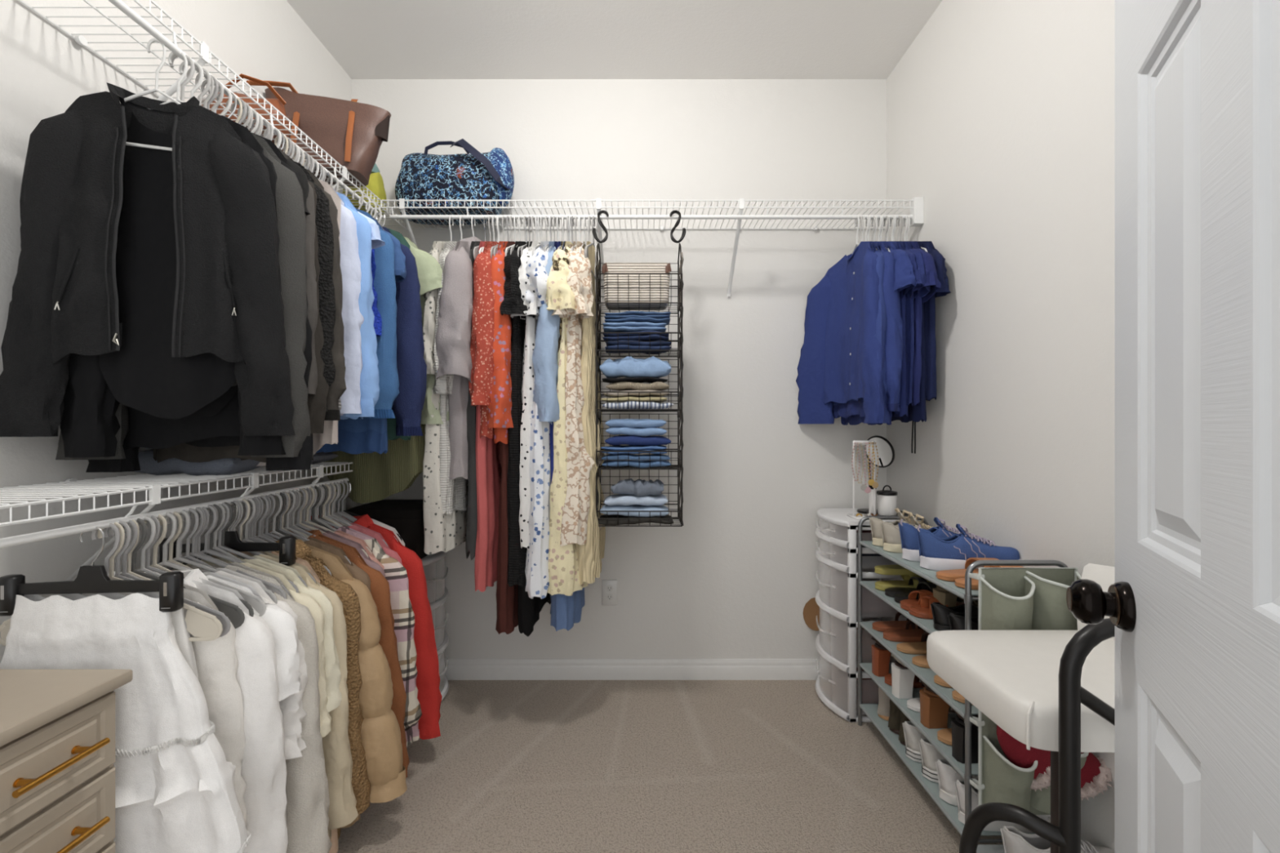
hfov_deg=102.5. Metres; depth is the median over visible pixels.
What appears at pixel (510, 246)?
clothes hanger
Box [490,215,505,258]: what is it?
clothes hanger
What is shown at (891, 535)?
sneaker
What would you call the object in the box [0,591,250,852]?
skirt
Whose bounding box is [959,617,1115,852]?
frame
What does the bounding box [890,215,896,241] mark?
clothes hanger
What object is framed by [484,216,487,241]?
clothes hanger
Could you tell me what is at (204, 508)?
clothes hanger
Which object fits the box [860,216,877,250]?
clothes hanger
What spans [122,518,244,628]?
clothes hanger
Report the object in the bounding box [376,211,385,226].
clothes hanger
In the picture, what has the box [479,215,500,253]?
clothes hanger
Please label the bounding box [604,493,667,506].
jeans
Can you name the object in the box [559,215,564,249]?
clothes hanger
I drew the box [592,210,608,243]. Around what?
s-hook
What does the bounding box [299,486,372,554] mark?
clothes hanger
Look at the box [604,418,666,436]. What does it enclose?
jeans
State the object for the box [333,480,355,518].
clothes hanger
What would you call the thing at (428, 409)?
sage pullover
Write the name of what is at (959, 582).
sandal
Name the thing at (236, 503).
clothes hanger
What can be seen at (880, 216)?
clothes hanger
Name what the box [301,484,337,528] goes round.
clothes hanger
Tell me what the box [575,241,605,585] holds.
dress
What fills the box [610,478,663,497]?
shorts
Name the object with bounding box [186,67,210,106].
clothes hanger
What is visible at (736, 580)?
wall
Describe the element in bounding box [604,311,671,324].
jeans
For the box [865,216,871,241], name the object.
clothes hanger
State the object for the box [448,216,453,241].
clothes hanger
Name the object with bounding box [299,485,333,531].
clothes hanger
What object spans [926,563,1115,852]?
bar stool
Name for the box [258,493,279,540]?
clothes hanger
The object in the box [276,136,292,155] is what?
clothes hanger
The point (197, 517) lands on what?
clothes hanger
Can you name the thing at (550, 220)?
clothes hanger
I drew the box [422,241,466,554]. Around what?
dress
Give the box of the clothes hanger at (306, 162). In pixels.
[303,159,319,177]
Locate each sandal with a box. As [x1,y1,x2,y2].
[871,612,917,631]
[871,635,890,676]
[874,564,918,582]
[875,574,933,591]
[883,620,928,642]
[884,576,937,597]
[884,673,924,688]
[891,653,915,698]
[893,582,962,603]
[896,631,929,654]
[899,589,964,611]
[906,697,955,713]
[908,595,948,619]
[911,654,930,668]
[919,679,977,728]
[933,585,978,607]
[933,674,952,688]
[935,557,999,582]
[937,716,977,745]
[951,689,973,705]
[951,706,977,763]
[954,565,1022,590]
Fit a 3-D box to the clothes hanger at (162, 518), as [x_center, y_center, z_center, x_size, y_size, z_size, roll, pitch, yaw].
[-1.042,0.303,1.102,0.285,0.233,0.006,0,0,-5]
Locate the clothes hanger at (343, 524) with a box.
[311,482,348,526]
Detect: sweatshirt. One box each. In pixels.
[355,208,399,417]
[382,226,426,435]
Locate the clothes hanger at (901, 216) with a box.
[897,216,902,241]
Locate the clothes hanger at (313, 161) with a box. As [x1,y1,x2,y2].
[298,155,314,172]
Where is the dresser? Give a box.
[0,669,132,852]
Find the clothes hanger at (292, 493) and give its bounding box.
[270,490,308,537]
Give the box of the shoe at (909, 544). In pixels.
[897,517,987,561]
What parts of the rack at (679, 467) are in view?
post, chain, post, post, chain, post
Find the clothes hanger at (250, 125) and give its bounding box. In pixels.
[237,107,253,129]
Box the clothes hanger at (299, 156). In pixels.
[288,145,300,162]
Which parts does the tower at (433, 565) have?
drawer, panel, drawer, drawer handle, drawer handle, drawer, drawer handle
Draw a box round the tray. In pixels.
[864,510,915,515]
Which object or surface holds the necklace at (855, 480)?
hanging from the stand
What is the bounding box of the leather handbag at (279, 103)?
[209,73,289,145]
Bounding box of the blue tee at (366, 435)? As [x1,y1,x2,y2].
[315,217,406,454]
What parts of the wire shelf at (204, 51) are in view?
hang rod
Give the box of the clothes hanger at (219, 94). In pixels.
[217,92,236,118]
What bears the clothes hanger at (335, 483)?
hanging from the wire shelf at (69, 489)
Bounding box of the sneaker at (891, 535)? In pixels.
[880,511,933,552]
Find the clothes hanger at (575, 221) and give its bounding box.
[571,215,577,252]
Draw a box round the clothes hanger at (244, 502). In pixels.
[231,500,315,575]
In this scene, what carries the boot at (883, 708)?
on the shoe rack at (966, 770)
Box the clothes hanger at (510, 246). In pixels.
[505,215,522,256]
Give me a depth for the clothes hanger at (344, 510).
1.81 m
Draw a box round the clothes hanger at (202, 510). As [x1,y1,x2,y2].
[191,506,289,595]
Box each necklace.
[851,442,860,481]
[855,442,863,483]
[858,442,867,490]
[863,442,871,493]
[867,442,875,485]
[871,442,879,488]
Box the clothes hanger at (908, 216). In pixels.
[903,215,910,241]
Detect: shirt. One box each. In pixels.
[60,112,285,457]
[85,132,313,472]
[108,568,288,852]
[170,561,332,852]
[172,559,331,737]
[302,525,422,746]
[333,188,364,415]
[336,191,379,419]
[532,241,559,424]
[795,241,889,423]
[832,241,887,418]
[885,240,916,405]
[891,240,923,417]
[902,240,930,406]
[910,240,941,405]
[920,240,951,401]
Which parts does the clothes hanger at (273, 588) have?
plate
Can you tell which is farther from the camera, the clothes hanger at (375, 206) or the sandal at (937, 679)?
the clothes hanger at (375, 206)
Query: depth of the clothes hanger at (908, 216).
2.05 m
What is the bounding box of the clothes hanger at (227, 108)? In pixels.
[210,87,231,115]
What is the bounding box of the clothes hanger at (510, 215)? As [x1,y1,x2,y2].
[493,215,513,253]
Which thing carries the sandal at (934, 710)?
on the shoe rack at (966, 770)
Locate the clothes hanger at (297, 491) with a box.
[272,489,308,537]
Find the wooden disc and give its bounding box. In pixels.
[803,597,819,631]
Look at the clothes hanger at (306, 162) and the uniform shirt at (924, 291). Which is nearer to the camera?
the clothes hanger at (306, 162)
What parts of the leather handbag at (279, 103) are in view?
handle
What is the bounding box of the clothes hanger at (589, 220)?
[585,215,591,258]
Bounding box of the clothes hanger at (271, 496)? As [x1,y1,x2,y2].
[263,493,280,539]
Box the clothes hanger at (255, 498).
[241,497,331,575]
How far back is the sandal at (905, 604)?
1.67 m
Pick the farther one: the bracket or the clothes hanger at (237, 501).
the bracket
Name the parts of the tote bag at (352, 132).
handle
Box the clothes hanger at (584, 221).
[579,215,586,253]
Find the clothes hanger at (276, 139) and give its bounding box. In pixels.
[274,135,288,154]
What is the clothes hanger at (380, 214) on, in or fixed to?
hanging from the wire shelf at (204, 51)
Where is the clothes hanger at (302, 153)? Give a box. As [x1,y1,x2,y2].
[288,147,303,164]
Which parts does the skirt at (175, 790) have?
lace trim, lace trim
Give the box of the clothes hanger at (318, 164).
[308,164,321,179]
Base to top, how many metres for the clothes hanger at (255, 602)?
0.239 m
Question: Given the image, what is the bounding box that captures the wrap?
[465,241,479,560]
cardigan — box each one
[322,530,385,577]
[338,397,341,409]
[371,518,404,546]
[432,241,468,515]
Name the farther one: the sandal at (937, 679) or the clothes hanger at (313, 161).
the clothes hanger at (313, 161)
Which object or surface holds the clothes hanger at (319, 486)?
hanging from the wire shelf at (69, 489)
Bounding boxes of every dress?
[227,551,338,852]
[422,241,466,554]
[434,235,481,479]
[468,241,498,438]
[474,241,502,591]
[486,241,513,444]
[495,241,518,634]
[499,241,535,586]
[510,241,540,549]
[524,241,551,599]
[546,241,589,595]
[549,241,559,483]
[550,241,584,631]
[551,241,604,546]
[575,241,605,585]
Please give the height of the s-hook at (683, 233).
0.142 m
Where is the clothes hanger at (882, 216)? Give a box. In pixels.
[877,216,883,241]
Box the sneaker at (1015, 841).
[1000,816,1115,852]
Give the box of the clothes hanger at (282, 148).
[280,132,284,150]
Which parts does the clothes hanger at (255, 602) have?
plate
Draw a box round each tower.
[421,551,448,700]
[815,508,921,722]
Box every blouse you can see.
[153,155,328,462]
[182,584,247,852]
[200,567,308,824]
[256,179,341,466]
[323,423,425,503]
[334,529,384,569]
[357,211,385,248]
[551,241,568,352]
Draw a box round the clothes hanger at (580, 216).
[579,216,581,241]
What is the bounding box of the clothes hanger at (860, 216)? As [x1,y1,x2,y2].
[856,215,862,246]
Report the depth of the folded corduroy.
1.94 m
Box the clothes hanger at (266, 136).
[250,119,269,138]
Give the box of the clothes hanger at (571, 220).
[563,215,573,251]
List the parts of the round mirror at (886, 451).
mirror frame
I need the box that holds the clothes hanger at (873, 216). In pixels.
[870,215,875,241]
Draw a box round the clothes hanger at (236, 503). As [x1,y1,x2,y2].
[221,500,315,582]
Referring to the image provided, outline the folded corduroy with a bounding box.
[605,381,669,391]
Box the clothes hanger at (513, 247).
[510,215,527,254]
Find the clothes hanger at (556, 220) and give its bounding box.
[555,219,559,241]
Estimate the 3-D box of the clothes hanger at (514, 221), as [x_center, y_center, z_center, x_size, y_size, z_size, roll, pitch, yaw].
[-0.500,-0.724,2.060,0.007,0.237,0.384,0,0,-4]
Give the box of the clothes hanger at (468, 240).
[459,235,481,251]
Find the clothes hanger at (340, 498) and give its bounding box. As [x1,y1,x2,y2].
[331,481,398,541]
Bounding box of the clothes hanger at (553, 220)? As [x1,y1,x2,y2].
[544,215,555,252]
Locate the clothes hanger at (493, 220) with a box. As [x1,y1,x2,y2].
[481,215,495,252]
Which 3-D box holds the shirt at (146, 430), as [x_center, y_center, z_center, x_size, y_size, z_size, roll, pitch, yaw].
[-1.029,-0.305,1.214,0.474,0.817,0.085,0,0,-8]
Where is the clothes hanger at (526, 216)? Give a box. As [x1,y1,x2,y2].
[524,216,528,243]
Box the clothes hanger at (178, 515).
[151,511,191,571]
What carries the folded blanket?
on the wire shelf at (69, 489)
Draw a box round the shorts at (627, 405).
[602,401,673,408]
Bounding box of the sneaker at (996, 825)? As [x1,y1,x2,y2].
[954,779,1050,832]
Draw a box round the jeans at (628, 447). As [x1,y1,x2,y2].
[600,444,666,454]
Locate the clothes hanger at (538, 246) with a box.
[532,215,548,255]
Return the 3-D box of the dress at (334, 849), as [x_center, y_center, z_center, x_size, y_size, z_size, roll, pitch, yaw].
[-1.039,0.729,1.338,0.481,0.810,0.076,0,0,-5]
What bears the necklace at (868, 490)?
hanging from the stand
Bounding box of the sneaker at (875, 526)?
[869,507,929,546]
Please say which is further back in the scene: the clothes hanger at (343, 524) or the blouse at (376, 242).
the clothes hanger at (343, 524)
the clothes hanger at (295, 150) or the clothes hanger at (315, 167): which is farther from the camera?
the clothes hanger at (315, 167)
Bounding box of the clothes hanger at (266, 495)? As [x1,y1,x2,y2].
[261,494,276,541]
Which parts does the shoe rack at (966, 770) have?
frame, shelf rail, shelf rail, shelf rail, shelf rail, shelf rail, frame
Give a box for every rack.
[595,243,684,526]
[857,515,1067,842]
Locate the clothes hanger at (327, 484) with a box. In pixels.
[324,484,342,526]
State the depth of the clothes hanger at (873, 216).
2.05 m
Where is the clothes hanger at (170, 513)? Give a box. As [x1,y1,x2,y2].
[157,512,257,595]
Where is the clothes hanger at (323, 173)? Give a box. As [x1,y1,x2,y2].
[314,165,324,181]
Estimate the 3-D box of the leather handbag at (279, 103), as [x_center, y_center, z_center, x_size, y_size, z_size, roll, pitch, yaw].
[-1.196,-0.974,1.577,0.205,0.138,0.125,0,0,-20]
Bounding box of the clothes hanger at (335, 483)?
[326,482,350,524]
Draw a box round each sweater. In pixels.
[185,555,342,712]
[211,551,358,839]
[266,539,370,839]
[294,161,335,412]
[313,523,402,564]
[370,248,382,336]
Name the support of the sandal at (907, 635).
on the shoe rack at (966, 770)
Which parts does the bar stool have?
seat, backrest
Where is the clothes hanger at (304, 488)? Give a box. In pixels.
[297,488,311,529]
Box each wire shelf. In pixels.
[0,462,352,581]
[17,0,413,235]
[381,198,913,296]
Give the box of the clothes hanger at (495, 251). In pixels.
[493,215,509,256]
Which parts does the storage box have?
lid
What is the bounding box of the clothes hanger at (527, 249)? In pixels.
[526,215,537,251]
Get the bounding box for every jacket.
[0,82,295,436]
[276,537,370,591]
[306,168,346,420]
[306,543,407,827]
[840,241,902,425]
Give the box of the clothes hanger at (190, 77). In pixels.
[169,53,195,102]
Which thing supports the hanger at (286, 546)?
hanging from the wire shelf at (69, 489)
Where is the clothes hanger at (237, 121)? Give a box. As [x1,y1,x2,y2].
[226,97,242,123]
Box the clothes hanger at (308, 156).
[294,151,310,169]
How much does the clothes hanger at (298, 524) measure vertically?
0.233 m
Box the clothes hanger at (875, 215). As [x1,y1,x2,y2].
[871,215,877,241]
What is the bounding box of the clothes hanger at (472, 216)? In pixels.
[471,216,475,236]
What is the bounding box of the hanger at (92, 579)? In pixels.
[0,526,183,616]
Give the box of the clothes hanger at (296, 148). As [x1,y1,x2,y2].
[283,143,298,161]
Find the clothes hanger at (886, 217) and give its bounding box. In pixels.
[883,215,888,241]
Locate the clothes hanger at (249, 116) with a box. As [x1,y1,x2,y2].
[231,102,251,127]
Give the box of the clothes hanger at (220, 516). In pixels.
[182,504,233,564]
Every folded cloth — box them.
[600,396,666,402]
[603,390,669,397]
[856,529,871,533]
[856,546,881,555]
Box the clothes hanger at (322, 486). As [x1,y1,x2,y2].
[311,484,381,549]
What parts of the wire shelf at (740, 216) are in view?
hang rod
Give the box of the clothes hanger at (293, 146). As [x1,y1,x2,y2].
[278,139,294,158]
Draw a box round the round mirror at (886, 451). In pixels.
[857,435,894,513]
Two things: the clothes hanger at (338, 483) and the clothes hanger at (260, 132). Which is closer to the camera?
the clothes hanger at (260, 132)
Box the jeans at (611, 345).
[604,339,671,354]
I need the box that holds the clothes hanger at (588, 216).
[587,216,589,241]
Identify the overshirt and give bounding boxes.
[264,529,409,777]
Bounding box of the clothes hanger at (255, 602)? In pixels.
[154,512,266,616]
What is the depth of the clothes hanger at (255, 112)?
1.35 m
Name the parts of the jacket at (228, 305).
zip pull, zip pull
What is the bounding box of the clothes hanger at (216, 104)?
[200,79,223,112]
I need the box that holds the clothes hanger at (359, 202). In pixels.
[358,195,370,212]
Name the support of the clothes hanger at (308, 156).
hanging from the wire shelf at (204, 51)
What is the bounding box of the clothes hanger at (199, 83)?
[178,61,204,98]
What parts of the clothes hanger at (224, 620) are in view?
plate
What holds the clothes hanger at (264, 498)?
hanging from the wire shelf at (69, 489)
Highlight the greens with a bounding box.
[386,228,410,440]
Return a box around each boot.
[876,686,889,720]
[888,698,900,734]
[898,710,910,745]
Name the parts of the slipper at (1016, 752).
fur trim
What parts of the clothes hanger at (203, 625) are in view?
plate, plate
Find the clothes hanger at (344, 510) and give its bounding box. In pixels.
[339,480,402,541]
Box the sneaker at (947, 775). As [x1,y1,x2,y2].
[935,759,977,805]
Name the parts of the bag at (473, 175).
handle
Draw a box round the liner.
[597,514,673,524]
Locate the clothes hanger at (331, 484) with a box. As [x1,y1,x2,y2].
[325,483,387,546]
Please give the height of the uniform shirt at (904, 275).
0.639 m
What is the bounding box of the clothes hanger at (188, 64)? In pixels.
[182,64,199,93]
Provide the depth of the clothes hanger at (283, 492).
1.48 m
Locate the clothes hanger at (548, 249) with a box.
[546,215,559,252]
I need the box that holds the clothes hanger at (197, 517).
[164,508,217,569]
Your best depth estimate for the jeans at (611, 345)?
1.94 m
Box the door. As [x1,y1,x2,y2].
[1066,0,1279,852]
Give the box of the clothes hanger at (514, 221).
[506,215,516,251]
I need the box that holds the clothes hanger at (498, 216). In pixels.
[497,216,501,241]
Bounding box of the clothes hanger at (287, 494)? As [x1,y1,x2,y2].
[262,491,304,541]
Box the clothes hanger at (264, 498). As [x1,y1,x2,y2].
[249,495,276,542]
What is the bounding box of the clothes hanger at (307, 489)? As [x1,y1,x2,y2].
[297,487,320,530]
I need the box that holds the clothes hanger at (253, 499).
[241,497,259,542]
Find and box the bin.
[601,262,671,310]
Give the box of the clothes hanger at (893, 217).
[889,215,894,241]
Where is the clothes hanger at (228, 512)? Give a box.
[208,502,306,586]
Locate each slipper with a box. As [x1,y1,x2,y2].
[996,724,1050,791]
[1080,752,1112,800]
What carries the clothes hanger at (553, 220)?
hanging from the wire shelf at (740, 216)
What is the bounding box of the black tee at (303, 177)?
[285,158,310,215]
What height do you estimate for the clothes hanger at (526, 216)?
0.238 m
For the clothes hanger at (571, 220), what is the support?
hanging from the wire shelf at (740, 216)
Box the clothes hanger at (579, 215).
[569,215,581,250]
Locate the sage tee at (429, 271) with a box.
[404,236,442,295]
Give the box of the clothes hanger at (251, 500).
[242,497,271,551]
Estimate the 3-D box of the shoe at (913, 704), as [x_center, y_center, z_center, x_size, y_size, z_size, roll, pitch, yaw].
[0.987,0.877,1.659,0.250,0.061,0.082,0,0,-2]
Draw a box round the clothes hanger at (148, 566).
[136,515,166,573]
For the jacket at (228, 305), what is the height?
0.748 m
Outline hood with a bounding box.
[266,539,311,559]
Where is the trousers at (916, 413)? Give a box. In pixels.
[891,241,926,453]
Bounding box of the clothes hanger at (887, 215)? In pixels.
[884,215,889,241]
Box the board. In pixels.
[976,844,1004,852]
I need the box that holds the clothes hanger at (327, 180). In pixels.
[326,177,338,191]
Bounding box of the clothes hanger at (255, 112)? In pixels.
[240,108,258,133]
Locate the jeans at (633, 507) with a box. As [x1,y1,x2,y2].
[600,504,668,516]
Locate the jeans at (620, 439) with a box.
[604,435,671,445]
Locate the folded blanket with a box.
[265,452,337,466]
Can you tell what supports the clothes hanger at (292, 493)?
hanging from the wire shelf at (69, 489)
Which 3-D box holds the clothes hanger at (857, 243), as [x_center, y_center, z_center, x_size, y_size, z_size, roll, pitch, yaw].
[0.870,-0.724,2.060,0.006,0.237,0.361,0,0,4]
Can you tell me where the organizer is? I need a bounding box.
[968,567,1088,814]
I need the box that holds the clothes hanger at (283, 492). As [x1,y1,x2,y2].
[271,491,351,564]
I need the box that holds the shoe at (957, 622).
[947,613,978,630]
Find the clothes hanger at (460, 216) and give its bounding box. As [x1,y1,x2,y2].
[459,216,463,239]
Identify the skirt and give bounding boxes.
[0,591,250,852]
[600,356,671,377]
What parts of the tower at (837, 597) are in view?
drawer handle, drawer handle, drawer handle, drawer handle, drawer handle, drawer, drawer, drawer, drawer, drawer, panel, tower frame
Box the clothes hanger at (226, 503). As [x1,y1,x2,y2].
[197,502,248,559]
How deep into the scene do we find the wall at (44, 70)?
1.22 m
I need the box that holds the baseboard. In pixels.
[444,658,819,679]
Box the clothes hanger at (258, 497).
[244,496,267,542]
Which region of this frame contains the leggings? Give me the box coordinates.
[601,376,667,382]
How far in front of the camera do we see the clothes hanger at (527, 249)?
2.04 m
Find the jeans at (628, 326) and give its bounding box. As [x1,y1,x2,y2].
[602,321,666,332]
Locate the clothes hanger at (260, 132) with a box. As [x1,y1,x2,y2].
[248,117,262,135]
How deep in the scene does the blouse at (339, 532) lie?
1.60 m
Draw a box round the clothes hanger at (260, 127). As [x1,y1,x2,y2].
[243,111,262,134]
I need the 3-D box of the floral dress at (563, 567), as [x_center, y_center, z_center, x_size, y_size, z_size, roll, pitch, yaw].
[-0.277,-0.056,2.060,0.180,1.321,0.554,0,0,-2]
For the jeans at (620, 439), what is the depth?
1.94 m
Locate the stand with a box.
[846,440,875,519]
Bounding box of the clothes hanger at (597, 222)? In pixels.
[595,215,598,267]
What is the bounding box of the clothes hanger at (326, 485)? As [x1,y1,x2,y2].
[310,484,341,526]
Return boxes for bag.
[246,80,391,186]
[395,138,514,225]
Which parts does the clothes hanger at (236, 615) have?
plate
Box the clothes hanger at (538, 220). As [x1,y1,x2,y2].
[537,216,540,242]
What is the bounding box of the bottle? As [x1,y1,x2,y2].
[868,484,876,514]
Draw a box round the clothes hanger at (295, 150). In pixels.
[293,150,304,166]
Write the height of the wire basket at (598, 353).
0.221 m
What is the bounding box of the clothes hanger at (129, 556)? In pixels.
[120,519,151,580]
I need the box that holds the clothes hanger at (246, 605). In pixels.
[137,516,253,617]
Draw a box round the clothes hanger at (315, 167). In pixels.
[312,166,325,181]
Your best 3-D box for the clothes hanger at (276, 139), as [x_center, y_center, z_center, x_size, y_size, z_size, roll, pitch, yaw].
[-1.030,-0.718,1.475,0.340,0.239,0.006,0,0,0]
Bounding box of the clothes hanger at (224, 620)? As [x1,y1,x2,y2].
[0,520,231,639]
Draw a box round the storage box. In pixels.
[346,499,428,559]
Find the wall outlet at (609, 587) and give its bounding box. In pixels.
[601,579,617,604]
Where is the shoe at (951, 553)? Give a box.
[915,524,1021,570]
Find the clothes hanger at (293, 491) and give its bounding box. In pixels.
[281,489,359,557]
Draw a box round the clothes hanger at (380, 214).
[370,207,382,223]
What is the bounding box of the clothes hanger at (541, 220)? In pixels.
[533,215,542,254]
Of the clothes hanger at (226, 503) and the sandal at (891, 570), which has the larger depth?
the sandal at (891, 570)
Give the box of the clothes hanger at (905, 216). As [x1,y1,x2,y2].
[902,215,927,252]
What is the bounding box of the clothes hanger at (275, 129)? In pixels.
[263,127,281,148]
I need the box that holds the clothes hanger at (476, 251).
[473,215,492,260]
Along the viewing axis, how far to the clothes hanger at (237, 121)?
1.30 m
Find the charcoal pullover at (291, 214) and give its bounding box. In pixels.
[55,111,311,460]
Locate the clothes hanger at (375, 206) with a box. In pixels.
[364,200,377,217]
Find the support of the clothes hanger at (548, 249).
hanging from the wire shelf at (740, 216)
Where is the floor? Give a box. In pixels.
[337,680,1003,852]
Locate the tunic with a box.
[278,148,318,395]
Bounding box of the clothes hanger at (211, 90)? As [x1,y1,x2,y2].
[195,74,213,108]
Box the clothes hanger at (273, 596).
[165,510,277,603]
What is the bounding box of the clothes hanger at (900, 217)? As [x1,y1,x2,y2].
[895,215,901,241]
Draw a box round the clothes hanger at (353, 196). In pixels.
[351,190,363,209]
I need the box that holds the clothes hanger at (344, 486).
[332,480,355,522]
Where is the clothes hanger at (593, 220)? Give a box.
[584,215,601,288]
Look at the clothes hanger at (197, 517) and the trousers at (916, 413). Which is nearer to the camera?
the clothes hanger at (197, 517)
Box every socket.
[605,584,613,591]
[605,593,613,600]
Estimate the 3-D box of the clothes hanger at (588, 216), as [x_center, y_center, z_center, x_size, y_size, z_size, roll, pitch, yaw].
[-0.205,-0.723,2.060,0.006,0.239,0.320,0,0,0]
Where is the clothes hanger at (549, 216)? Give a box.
[548,216,551,241]
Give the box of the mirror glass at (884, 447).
[866,437,892,466]
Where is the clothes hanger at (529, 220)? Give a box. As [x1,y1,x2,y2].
[520,215,531,256]
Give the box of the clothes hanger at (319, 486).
[307,485,336,531]
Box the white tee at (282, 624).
[202,571,302,701]
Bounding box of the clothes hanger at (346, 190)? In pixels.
[334,183,347,196]
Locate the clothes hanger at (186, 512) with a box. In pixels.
[163,510,271,599]
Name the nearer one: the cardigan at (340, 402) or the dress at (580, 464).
the cardigan at (340, 402)
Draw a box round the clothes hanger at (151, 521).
[128,515,160,577]
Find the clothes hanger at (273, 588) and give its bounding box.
[163,507,286,599]
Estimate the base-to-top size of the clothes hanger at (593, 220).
0.239 m
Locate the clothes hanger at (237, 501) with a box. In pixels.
[208,500,258,556]
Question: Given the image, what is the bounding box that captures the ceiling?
[286,0,942,79]
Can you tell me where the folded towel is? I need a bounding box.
[133,449,260,475]
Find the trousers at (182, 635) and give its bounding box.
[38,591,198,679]
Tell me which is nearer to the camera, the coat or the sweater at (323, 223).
the sweater at (323, 223)
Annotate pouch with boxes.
[342,163,386,216]
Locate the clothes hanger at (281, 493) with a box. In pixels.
[262,492,296,539]
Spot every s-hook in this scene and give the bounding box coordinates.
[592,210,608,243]
[669,210,685,243]
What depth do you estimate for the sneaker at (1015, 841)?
1.22 m
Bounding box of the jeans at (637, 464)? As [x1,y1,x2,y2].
[601,453,671,467]
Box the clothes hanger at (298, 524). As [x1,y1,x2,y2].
[287,488,311,530]
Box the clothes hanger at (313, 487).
[297,486,326,532]
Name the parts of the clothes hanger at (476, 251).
plate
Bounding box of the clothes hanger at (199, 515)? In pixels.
[198,504,244,562]
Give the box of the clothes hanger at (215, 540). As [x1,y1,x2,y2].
[196,503,240,559]
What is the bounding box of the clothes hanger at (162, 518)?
[142,514,172,572]
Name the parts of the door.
handle, panel, panel, panel, panel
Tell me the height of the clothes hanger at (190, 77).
0.233 m
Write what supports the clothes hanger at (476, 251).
hanging from the wire shelf at (740, 216)
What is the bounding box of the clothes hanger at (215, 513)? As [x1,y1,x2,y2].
[195,505,298,592]
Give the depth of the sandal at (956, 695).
1.40 m
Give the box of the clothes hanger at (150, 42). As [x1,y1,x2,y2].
[120,38,180,151]
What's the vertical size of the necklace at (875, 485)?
0.184 m
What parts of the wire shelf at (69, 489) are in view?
hang rod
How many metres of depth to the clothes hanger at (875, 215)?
2.05 m
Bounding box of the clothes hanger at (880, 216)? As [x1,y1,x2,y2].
[876,215,881,241]
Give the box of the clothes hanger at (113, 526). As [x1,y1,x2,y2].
[79,523,186,629]
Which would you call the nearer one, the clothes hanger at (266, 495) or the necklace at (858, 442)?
the clothes hanger at (266, 495)
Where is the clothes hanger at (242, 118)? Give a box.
[226,97,246,124]
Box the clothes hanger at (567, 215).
[558,215,568,248]
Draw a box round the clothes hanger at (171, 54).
[147,51,187,110]
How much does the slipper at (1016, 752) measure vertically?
0.161 m
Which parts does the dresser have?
handle post, drawer, drawer, handle, handle post, handle, drawer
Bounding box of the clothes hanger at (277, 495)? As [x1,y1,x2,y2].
[260,493,285,538]
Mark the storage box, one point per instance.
(406, 516)
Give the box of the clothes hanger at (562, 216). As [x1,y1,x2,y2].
[561,216,564,241]
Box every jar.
[876,484,897,515]
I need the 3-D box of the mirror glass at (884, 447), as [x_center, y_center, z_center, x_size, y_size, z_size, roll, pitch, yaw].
[1.018,0.108,2.187,0.032,0.124,0.127,0,0,-27]
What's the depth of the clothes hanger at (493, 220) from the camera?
2.04 m
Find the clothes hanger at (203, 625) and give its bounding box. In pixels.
[0,522,222,645]
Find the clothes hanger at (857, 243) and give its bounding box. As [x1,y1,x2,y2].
[851,216,871,254]
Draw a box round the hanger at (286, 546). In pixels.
[159,502,295,565]
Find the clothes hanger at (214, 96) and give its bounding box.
[195,75,218,110]
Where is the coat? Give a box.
[305,514,442,739]
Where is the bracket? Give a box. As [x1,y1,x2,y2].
[909,196,924,226]
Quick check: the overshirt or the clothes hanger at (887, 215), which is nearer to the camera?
the overshirt
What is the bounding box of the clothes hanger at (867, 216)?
[862,215,889,252]
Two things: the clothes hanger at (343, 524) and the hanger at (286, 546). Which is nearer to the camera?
the hanger at (286, 546)
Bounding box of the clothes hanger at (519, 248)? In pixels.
[517,215,535,257]
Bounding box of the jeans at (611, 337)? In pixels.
[602,330,668,342]
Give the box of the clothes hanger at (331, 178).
[319,171,333,186]
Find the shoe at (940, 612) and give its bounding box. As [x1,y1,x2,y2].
[930,602,978,631]
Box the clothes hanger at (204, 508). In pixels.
[168,506,224,569]
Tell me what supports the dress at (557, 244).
hanging from the clothes hanger at (556, 220)
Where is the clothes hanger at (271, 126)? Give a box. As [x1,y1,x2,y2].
[255,121,273,141]
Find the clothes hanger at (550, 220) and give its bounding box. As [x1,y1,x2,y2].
[543,215,552,252]
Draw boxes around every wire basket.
[596,262,681,314]
[596,303,681,357]
[596,351,681,411]
[596,410,681,469]
[596,469,681,526]
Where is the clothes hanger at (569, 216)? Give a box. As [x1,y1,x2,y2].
[568,216,570,241]
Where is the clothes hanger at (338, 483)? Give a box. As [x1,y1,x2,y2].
[327,482,352,523]
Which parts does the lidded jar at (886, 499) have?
lid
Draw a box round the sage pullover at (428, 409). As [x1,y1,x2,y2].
[411,241,448,424]
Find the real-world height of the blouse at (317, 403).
0.804 m
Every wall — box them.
[0,0,351,662]
[351,79,886,658]
[886,0,1115,850]
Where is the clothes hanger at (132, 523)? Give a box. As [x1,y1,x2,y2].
[111,520,191,606]
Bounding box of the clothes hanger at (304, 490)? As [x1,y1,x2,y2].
[292,488,368,557]
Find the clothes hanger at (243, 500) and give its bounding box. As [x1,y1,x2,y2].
[231,498,263,553]

